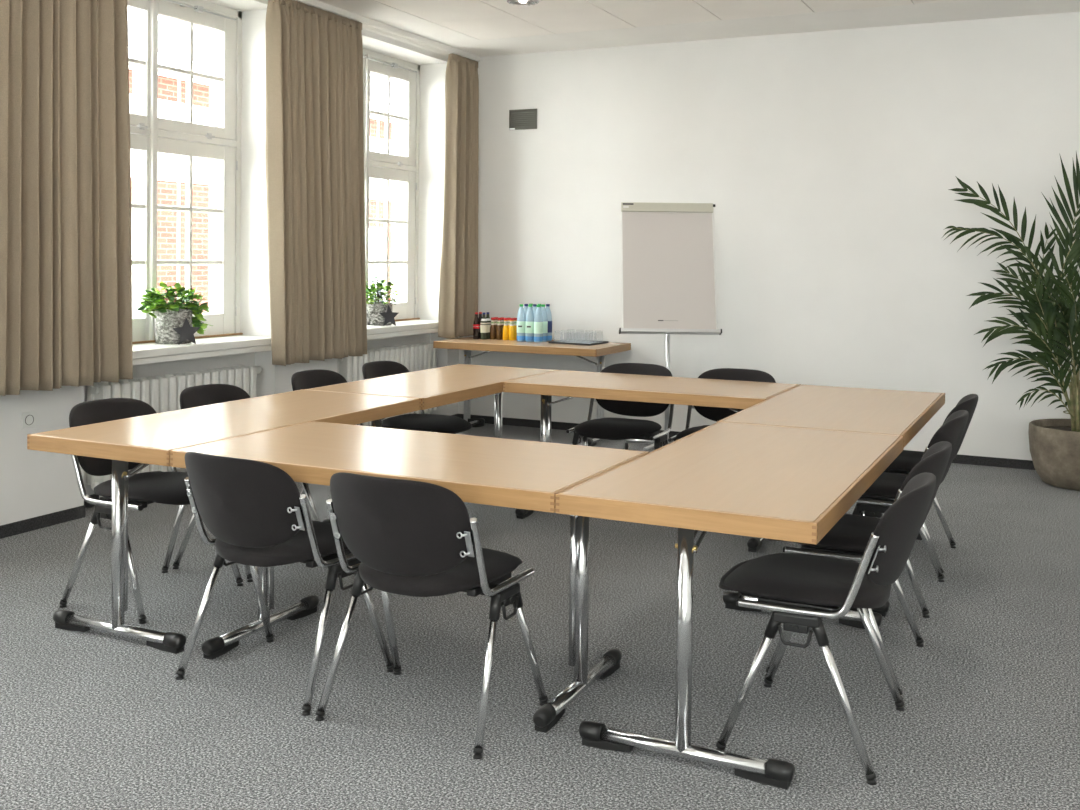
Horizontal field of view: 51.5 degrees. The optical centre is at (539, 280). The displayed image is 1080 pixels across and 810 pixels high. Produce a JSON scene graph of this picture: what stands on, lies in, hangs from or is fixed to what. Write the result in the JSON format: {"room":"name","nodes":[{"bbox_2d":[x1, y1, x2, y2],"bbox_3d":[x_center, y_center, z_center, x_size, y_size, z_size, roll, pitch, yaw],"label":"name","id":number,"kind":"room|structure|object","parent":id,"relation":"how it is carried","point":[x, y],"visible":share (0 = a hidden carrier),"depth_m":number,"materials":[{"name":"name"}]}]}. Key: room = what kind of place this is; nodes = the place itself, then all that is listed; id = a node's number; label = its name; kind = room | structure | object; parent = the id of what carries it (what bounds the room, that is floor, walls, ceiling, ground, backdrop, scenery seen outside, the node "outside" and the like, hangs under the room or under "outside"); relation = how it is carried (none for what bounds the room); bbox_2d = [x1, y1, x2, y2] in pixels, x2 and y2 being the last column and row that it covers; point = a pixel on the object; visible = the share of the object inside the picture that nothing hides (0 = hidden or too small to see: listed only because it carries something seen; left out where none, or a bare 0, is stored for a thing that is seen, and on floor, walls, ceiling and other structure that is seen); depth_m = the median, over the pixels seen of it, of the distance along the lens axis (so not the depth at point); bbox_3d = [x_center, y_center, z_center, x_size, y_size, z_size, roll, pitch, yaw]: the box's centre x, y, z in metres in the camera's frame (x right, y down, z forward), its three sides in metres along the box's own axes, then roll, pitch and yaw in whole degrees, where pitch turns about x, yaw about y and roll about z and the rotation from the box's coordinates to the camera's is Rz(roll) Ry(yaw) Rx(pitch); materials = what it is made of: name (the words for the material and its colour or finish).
{"room":"meeting room","nodes":[
{"label":"meeting room","id":0,"kind":"room"},
{"bbox_2d":[0,0,458,525],"bbox_3d":[-3.109,-0.426,5.169,0.570,3.400,10.040,1,1,26],"label":"wall","id":1,"kind":"structure","parent":0,"point":[33,483],"depth_m":7.45,"materials":[{"name":"paint"}]},
{"bbox_2d":[21,411,35,428],"bbox_3d":[-2.581,0.705,5.650,0.012,0.080,0.080,1,1,26],"label":"wall socket","id":2,"kind":"object","parent":1,"relation":"attached to","point":[28,419],"visible":1,"depth_m":5.64,"materials":[{"name":"white plastic"}]},
{"bbox_2d":[127,0,241,341],"bbox_3d":[-2.385,-0.691,6.803,0.174,2.185,1.580,1,1,26],"label":"window","id":3,"kind":"structure","parent":1,"relation":"in","point":[220,142],"depth_m":7.10,"materials":[{"name":"white wood"}]},
{"bbox_2d":[132,333,271,364],"bbox_3d":[-2.188,0.414,6.727,0.360,0.095,1.576,1,1,26],"label":"windowsill","id":4,"kind":"structure","parent":1,"relation":"attached to","point":[144,352],"depth_m":6.71,"materials":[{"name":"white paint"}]},
{"bbox_2d":[155,308,191,343],"bbox_3d":[-2.211,0.273,6.753,0.216,0.210,0.219,1,1,26],"label":"flowerpot","id":5,"kind":"object","parent":4,"relation":"on","point":[164,322],"visible":0.79,"depth_m":6.66,"materials":[{"name":"grey stone"}]},
{"bbox_2d":[137,281,212,333],"bbox_3d":[-2.206,0.165,6.756,0.337,0.327,0.514,1,1,26],"label":"potted plant","id":6,"kind":"object","parent":5,"relation":"in","point":[173,304],"visible":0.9,"depth_m":6.70,"materials":[{"name":"green plant"}]},
{"bbox_2d":[172,318,200,344],"bbox_3d":[-2.103,0.302,6.663,0.167,0.159,0.040,0,2,-36],"label":"star ornament","id":7,"kind":"object","parent":4,"relation":"on","point":[186,332],"visible":1,"depth_m":6.66,"materials":[{"name":"grey stone"}]},
{"bbox_2d":[0,414,458,538],"bbox_3d":[-2.942,1.246,5.116,0.182,0.062,10.040,1,1,26],"label":"baseboard","id":8,"kind":"structure","parent":1,"relation":"attached to","point":[7,530],"depth_m":5.75,"materials":[{"name":"black plastic"}]},
{"bbox_2d":[337,343,438,425],"bbox_3d":[-1.176,0.873,8.800,0.150,0.690,1.373,1,1,26],"label":"radiator","id":9,"kind":"object","parent":1,"relation":"attached to","point":[419,356],"visible":0.41,"depth_m":8.76,"materials":[{"name":"white metal"}]},
{"bbox_2d":[363,48,419,319],"bbox_3d":[-1.409,-0.723,8.841,0.174,2.185,1.560,1,1,26],"label":"window","id":10,"kind":"structure","parent":1,"relation":"in","point":[403,168],"depth_m":9.36,"materials":[{"name":"white wood"}]},
{"bbox_2d":[367,318,437,339],"bbox_3d":[-1.212,0.381,8.765,0.360,0.095,1.556,1,1,26],"label":"windowsill","id":11,"kind":"structure","parent":1,"relation":"attached to","point":[411,326],"depth_m":8.73,"materials":[{"name":"white stone"}]},
{"bbox_2d":[366,302,392,325],"bbox_3d":[-1.260,0.259,8.729,0.217,0.175,0.215,1,1,26],"label":"flowerpot","id":12,"kind":"object","parent":11,"relation":"on","point":[372,310],"visible":0.84,"depth_m":8.63,"materials":[{"name":"grey stone"}]},
{"bbox_2d":[366,276,397,304],"bbox_3d":[-1.254,0.086,8.747,0.286,0.243,0.414,1,1,26],"label":"potted plant","id":13,"kind":"object","parent":12,"relation":"on","point":[371,291],"visible":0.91,"depth_m":8.70,"materials":[{"name":"green plant"}]},
{"bbox_2d":[379,305,397,325],"bbox_3d":[-1.163,0.271,8.624,0.167,0.159,0.040,0,1,-34],"label":"star ornament","id":14,"kind":"object","parent":11,"relation":"on","point":[388,316],"visible":1,"depth_m":8.62,"materials":[{"name":"grey metal"}]},
{"bbox_2d":[128,12,392,317],"bbox_3d":[-5.559,-1.396,19.168,3.950,6.680,20.400,1,1,26],"label":"brick building","id":15,"kind":"structure","parent":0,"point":[167,32],"depth_m":16.29,"materials":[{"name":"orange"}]},
{"bbox_2d":[0,423,1079,809],"bbox_3d":[0.103,1.444,3.661,7.740,0.200,10.640,1,1,26],"label":"floor","id":16,"kind":"structure","parent":0,"point":[92,719],"depth_m":3.71,"materials":[{"name":"carpet"}]},
{"bbox_2d":[59,398,242,623],"bbox_3d":[-1.613,0.908,4.629,0.616,0.790,0.582,1,1,26],"label":"chair","id":17,"kind":"object","parent":16,"relation":"on","point":[144,488],"visible":0.47,"depth_m":4.51,"materials":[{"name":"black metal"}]},
{"bbox_2d":[87,365,262,497],"bbox_3d":[-2.145,0.906,6.776,0.149,0.690,1.423,1,1,26],"label":"radiator","id":18,"kind":"object","parent":16,"relation":"on","point":[161,392],"visible":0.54,"depth_m":6.53,"materials":[{"name":"white metal"}]},
{"bbox_2d":[27,389,420,653],"bbox_3d":[-1.236,0.935,4.735,0.695,0.740,1.635,1,1,26],"label":"folding table","id":19,"kind":"object","parent":16,"relation":"on","point":[145,440],"visible":0.78,"depth_m":4.20,"materials":[{"name":"brown wood"}]},
{"bbox_2d":[172,384,320,581],"bbox_3d":[-1.345,0.899,5.189,0.616,0.790,0.582,1,1,26],"label":"chair","id":20,"kind":"object","parent":16,"relation":"on","point":[200,395],"visible":0.11,"depth_m":5.29,"materials":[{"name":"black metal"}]},
{"bbox_2d":[175,452,393,715],"bbox_3d":[-0.864,0.936,3.745,0.582,0.790,0.616,1,1,30],"label":"chair","id":21,"kind":"object","parent":16,"relation":"on","point":[256,513],"visible":0.9,"depth_m":3.54,"materials":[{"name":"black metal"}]},
{"bbox_2d":[291,369,362,494],"bbox_3d":[-0.997,0.888,5.915,0.616,0.790,0.582,1,1,26],"label":"chair","id":22,"kind":"object","parent":16,"relation":"on","point":[307,379],"visible":0.05,"depth_m":6.05,"materials":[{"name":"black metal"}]},
{"bbox_2d":[170,421,649,732],"bbox_3d":[-0.446,0.962,3.893,1.454,0.740,0.797,1,1,26],"label":"folding table","id":23,"kind":"object","parent":16,"relation":"on","point":[511,473],"visible":0.77,"depth_m":3.72,"materials":[{"name":"brown wood"}]},
{"bbox_2d":[362,361,471,433],"bbox_3d":[-0.714,0.879,6.460,0.616,0.790,0.582,1,1,26],"label":"chair","id":24,"kind":"object","parent":16,"relation":"on","point":[438,423],"visible":0.35,"depth_m":6.40,"materials":[{"name":"black metal"}]},
{"bbox_2d":[304,364,557,522],"bbox_3d":[-0.535,0.912,6.175,0.695,0.740,1.568,1,1,26],"label":"folding table","id":25,"kind":"object","parent":16,"relation":"on","point":[440,386],"visible":0.44,"depth_m":5.97,"materials":[{"name":"brown wood"}]},
{"bbox_2d":[315,472,547,758],"bbox_3d":[-0.337,0.948,3.452,0.582,0.790,0.616,1,1,26],"label":"chair","id":26,"kind":"object","parent":16,"relation":"on","point":[408,537],"visible":1,"depth_m":3.25,"materials":[{"name":"black fabric"}]},
{"bbox_2d":[433,336,630,446],"bbox_3d":[-0.065,0.859,8.877,1.398,0.740,0.710,1,1,26],"label":"folding table","id":27,"kind":"object","parent":16,"relation":"on","point":[467,344],"visible":0.71,"depth_m":8.61,"materials":[{"name":"brown wood"}]},
{"bbox_2d":[473,312,479,338],"bbox_3d":[-0.518,0.370,9.114,0.056,0.218,0.056,1,1,26],"label":"bottle","id":28,"kind":"object","parent":27,"relation":"on","point":[476,326],"visible":1,"depth_m":9.10,"materials":[{"name":"black glass"}]},
{"bbox_2d":[478,312,481,333],"bbox_3d":[-0.488,0.369,9.166,0.056,0.218,0.056,1,1,26],"label":"bottle","id":29,"kind":"object","parent":27,"relation":"on","point":[480,313],"visible":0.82,"depth_m":9.15,"materials":[{"name":"black glass"}]},
{"bbox_2d":[480,312,486,338],"bbox_3d":[-0.457,0.371,9.107,0.060,0.218,0.060,1,1,26],"label":"drink bottle","id":30,"kind":"object","parent":27,"relation":"on","point":[483,325],"visible":1,"depth_m":9.08,"materials":[{"name":"grey"}]},
{"bbox_2d":[486,312,490,338],"bbox_3d":[-0.427,0.370,9.159,0.060,0.218,0.060,1,1,26],"label":"drink bottle","id":31,"kind":"object","parent":27,"relation":"on","point":[487,313],"visible":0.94,"depth_m":9.13,"materials":[{"name":"grey"}]},
{"bbox_2d":[490,317,495,338],"bbox_3d":[-0.384,0.392,9.117,0.049,0.178,0.049,1,1,26],"label":"juice bottle","id":32,"kind":"object","parent":27,"relation":"on","point":[492,327],"visible":1,"depth_m":9.10,"materials":[{"name":"brown glass"}]},
{"bbox_2d":[496,318,501,339],"bbox_3d":[-0.333,0.393,9.092,0.049,0.178,0.049,1,1,26],"label":"juice bottle","id":33,"kind":"object","parent":27,"relation":"on","point":[499,327],"visible":1,"depth_m":9.07,"materials":[{"name":"brown glass"}]},
{"bbox_2d":[500,317,503,338],"bbox_3d":[-0.309,0.392,9.142,0.049,0.178,0.049,1,1,26],"label":"juice bottle","id":34,"kind":"object","parent":27,"relation":"on","point":[502,318],"visible":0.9,"depth_m":9.12,"materials":[{"name":"brown glass"}]},
{"bbox_2d":[503,318,508,339],"bbox_3d":[-0.278,0.394,9.066,0.049,0.178,0.049,1,1,26],"label":"juice bottle","id":35,"kind":"object","parent":27,"relation":"on","point":[505,327],"visible":1,"depth_m":9.05,"materials":[{"name":"orange"}]},
{"bbox_2d":[509,318,514,339],"bbox_3d":[-0.229,0.395,9.043,0.049,0.178,0.049,1,1,26],"label":"juice bottle","id":36,"kind":"object","parent":27,"relation":"on","point":[511,327],"visible":1,"depth_m":9.03,"materials":[{"name":"orange"}]},
{"bbox_2d":[514,318,516,339],"bbox_3d":[-0.205,0.394,9.092,0.049,0.178,0.049,1,1,26],"label":"juice bottle","id":37,"kind":"object","parent":27,"relation":"on","point":[515,319],"visible":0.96,"depth_m":9.07,"materials":[{"name":"orange"}]},
{"bbox_2d":[517,304,525,341],"bbox_3d":[-0.150,0.339,8.931,0.074,0.296,0.074,1,1,26],"label":"water bottle","id":38,"kind":"object","parent":27,"relation":"on","point":[521,318],"visible":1,"depth_m":8.90,"materials":[{"name":"blue"}]},
{"bbox_2d":[524,304,527,317],"bbox_3d":[-0.113,0.338,9.000,0.074,0.296,0.074,1,1,26],"label":"water bottle","id":39,"kind":"object","parent":27,"relation":"on","point":[525,305],"visible":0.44,"depth_m":8.98,"materials":[{"name":"blue"}]},
{"bbox_2d":[525,304,533,341],"bbox_3d":[-0.080,0.341,8.898,0.074,0.296,0.074,1,1,26],"label":"water bottle","id":40,"kind":"object","parent":27,"relation":"on","point":[529,322],"visible":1,"depth_m":8.87,"materials":[{"name":"blue"}]},
{"bbox_2d":[532,304,536,315],"bbox_3d":[-0.043,0.340,8.967,0.074,0.296,0.074,1,1,26],"label":"water bottle","id":41,"kind":"object","parent":27,"relation":"on","point":[534,305],"visible":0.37,"depth_m":8.95,"materials":[{"name":"blue"}]},
{"bbox_2d":[534,305,542,341],"bbox_3d":[-0.013,0.342,8.866,0.074,0.296,0.074,1,1,26],"label":"water bottle","id":42,"kind":"object","parent":27,"relation":"on","point":[538,319],"visible":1,"depth_m":8.84,"materials":[{"name":"blue plastic"}]},
{"bbox_2d":[541,304,547,341],"bbox_3d":[0.025,0.341,8.935,0.074,0.296,0.074,1,1,26],"label":"water bottle","id":43,"kind":"object","parent":27,"relation":"on","point":[544,314],"visible":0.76,"depth_m":8.91,"materials":[{"name":"blue"}]},
{"bbox_2d":[546,304,551,340],"bbox_3d":[0.062,0.340,9.004,0.074,0.296,0.074,1,1,26],"label":"water bottle","id":44,"kind":"object","parent":27,"relation":"on","point":[548,311],"visible":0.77,"depth_m":8.98,"materials":[{"name":"blue"}]},
{"bbox_2d":[548,339,608,345],"bbox_3d":[0.305,0.488,8.811,0.364,0.014,0.330,1,1,30],"label":"serving tray","id":45,"kind":"object","parent":27,"relation":"on","point":[569,341],"visible":0.95,"depth_m":8.78,"materials":[{"name":"black"}]},
{"bbox_2d":[566,363,674,449],"bbox_3d":[0.470,0.894,6.405,0.582,0.790,0.616,1,1,26],"label":"chair","id":46,"kind":"object","parent":16,"relation":"on","point":[609,428],"visible":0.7,"depth_m":6.43,"materials":[{"name":"black metal"}]},
{"bbox_2d":[503,370,799,551],"bbox_3d":[0.593,0.928,6.057,1.438,0.740,0.807,1,1,26],"label":"folding table","id":47,"kind":"object","parent":16,"relation":"on","point":[733,395],"visible":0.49,"depth_m":5.92,"materials":[{"name":"brown wood"}]},
{"bbox_2d":[619,202,721,449],"bbox_3d":[0.933,0.342,8.180,0.734,1.828,0.595,1,1,0],"label":"flip chart","id":48,"kind":"object","parent":16,"relation":"on","point":[668,274],"visible":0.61,"depth_m":8.17,"materials":[{"name":"white paper"}]},
{"bbox_2d":[620,328,720,334],"bbox_3d":[0.934,0.367,8.020,0.714,0.044,0.072,1,1,0],"label":"tray","id":49,"kind":"object","parent":48,"relation":"on","point":[690,331],"depth_m":7.99,"materials":[{"name":"grey metal"}]},
{"bbox_2d":[668,368,775,441],"bbox_3d":[1.016,0.906,6.150,0.582,0.790,0.616,1,1,26],"label":"chair","id":50,"kind":"object","parent":16,"relation":"on","point":[716,414],"visible":0.2,"depth_m":6.36,"materials":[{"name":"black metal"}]},
{"bbox_2d":[555,421,903,789],"bbox_3d":[0.725,0.978,3.788,0.745,0.740,1.620,1,1,26],"label":"folding table","id":51,"kind":"object","parent":16,"relation":"on","point":[792,484],"visible":0.91,"depth_m":3.25,"materials":[{"name":"brown wood"}]},
{"bbox_2d":[716,472,935,784],"bbox_3d":[0.858,0.964,3.365,0.616,0.790,0.582,1,1,26],"label":"chair","id":52,"kind":"object","parent":16,"relation":"on","point":[800,590],"visible":1,"depth_m":3.19,"materials":[{"name":"black fabric"}]},
{"bbox_2d":[717,384,944,616],"bbox_3d":[1.411,0.955,5.235,0.745,0.740,1.583,1,1,26],"label":"folding table","id":53,"kind":"object","parent":16,"relation":"on","point":[848,409],"visible":0.52,"depth_m":5.05,"materials":[{"name":"brown wood"}]},
{"bbox_2d":[765,441,951,699],"bbox_3d":[1.120,0.954,3.953,0.616,0.790,0.582,1,1,26],"label":"chair","id":54,"kind":"object","parent":16,"relation":"on","point":[848,539],"visible":0.33,"depth_m":3.79,"materials":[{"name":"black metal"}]},
{"bbox_2d":[852,410,968,617],"bbox_3d":[1.498,0.941,4.787,0.616,0.790,0.582,1,1,26],"label":"chair","id":55,"kind":"object","parent":16,"relation":"on","point":[881,494],"visible":0.41,"depth_m":4.59,"materials":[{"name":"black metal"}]},
{"bbox_2d":[875,394,977,574],"bbox_3d":[1.767,0.931,5.373,0.616,0.790,0.582,1,1,26],"label":"chair","id":56,"kind":"object","parent":16,"relation":"on","point":[906,460],"visible":0.3,"depth_m":5.21,"materials":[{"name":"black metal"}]},
{"bbox_2d":[1028,419,1079,490],"bbox_3d":[3.469,1.118,7.145,0.650,0.380,0.650,1,1,26],"label":"plant pot","id":57,"kind":"object","parent":16,"relation":"on","point":[1054,448],"visible":0.95,"depth_m":6.99,"materials":[{"name":"brown concrete"}]},
{"bbox_2d":[943,152,1079,431],"bbox_3d":[3.358,-0.018,6.955,1.636,2.012,0.863,1,1,26],"label":"potted palm","id":58,"kind":"object","parent":57,"relation":"on","point":[1043,304],"visible":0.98,"depth_m":7.12,"materials":[{"name":"green plant"}]},
{"bbox_2d":[317,0,1079,56],"bbox_3d":[0.263,-1.852,3.532,6.870,0.200,10.040,1,1,26],"label":"ceiling","id":59,"kind":"structure","parent":0,"point":[481,28],"depth_m":7.81,"materials":[{"name":"paint"}]},
{"bbox_2d":[306,4,451,56],"bbox_3d":[-2.781,-1.799,4.993,0.028,0.040,10.025,1,1,26],"label":"rail","id":60,"kind":"object","parent":59,"relation":"attached to","point":[364,26],"visible":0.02,"depth_m":8.60,"materials":[{"name":"white metal"}]},
{"bbox_2d":[295,0,479,61],"bbox_3d":[-2.682,-1.797,4.946,0.028,0.040,10.025,1,1,26],"label":"rail","id":61,"kind":"object","parent":59,"relation":"attached to","point":[320,5],"visible":1,"depth_m":8.19,"materials":[{"name":"white metal"}]},
{"bbox_2d":[0,0,132,395],"bbox_3d":[-2.426,-0.617,5.556,0.145,2.322,1.092,1,1,26],"label":"curtain","id":62,"kind":"object","parent":61,"relation":"hanging from","point":[66,217],"visible":1,"depth_m":5.60,"materials":[{"name":"beige fabric"}]},
{"bbox_2d":[265,0,366,365],"bbox_3d":[-1.486,-0.633,7.536,0.147,2.352,1.050,1,1,26],"label":"curtain","id":63,"kind":"object","parent":61,"relation":"hanging from","point":[315,118],"visible":1,"depth_m":7.43,"materials":[{"name":"beige fabric"}]},
{"bbox_2d":[438,53,478,338],"bbox_3d":[-0.666,-0.684,9.242,0.142,2.305,0.500,1,1,23],"label":"curtain","id":64,"kind":"object","parent":61,"relation":"hanging from","point":[458,287],"visible":1,"depth_m":9.19,"materials":[{"name":"beige fabric"}]},
{"bbox_2d":[504,0,542,5],"bbox_3d":[-0.111,-1.830,7.304,0.256,0.036,0.256,1,1,26],"label":"recessed light","id":65,"kind":"object","parent":59,"relation":"in","point":[514,2],"visible":1,"depth_m":7.31,"materials":[{"name":"white"}]},
{"bbox_2d":[458,12,1079,459],"bbox_3d":[2.357,-0.430,8.285,7.740,3.400,0.300,1,1,26],"label":"wall","id":66,"kind":"structure","parent":0,"point":[828,162],"depth_m":8.30,"materials":[{"name":"paint"}]},
{"bbox_2d":[509,109,536,129],"bbox_3d":[-0.141,-1.336,9.291,0.256,0.166,0.015,1,1,26],"label":"air vent","id":67,"kind":"object","parent":66,"relation":"in","point":[520,119],"visible":1,"depth_m":9.29,"materials":[{"name":"grey metal"}]},
{"bbox_2d":[459,414,1034,469],"bbox_3d":[2.393,1.243,8.121,6.869,0.062,0.012,1,1,26],"label":"baseboard","id":68,"kind":"structure","parent":66,"relation":"attached to","point":[960,459],"depth_m":7.86,"materials":[{"name":"black plastic"}]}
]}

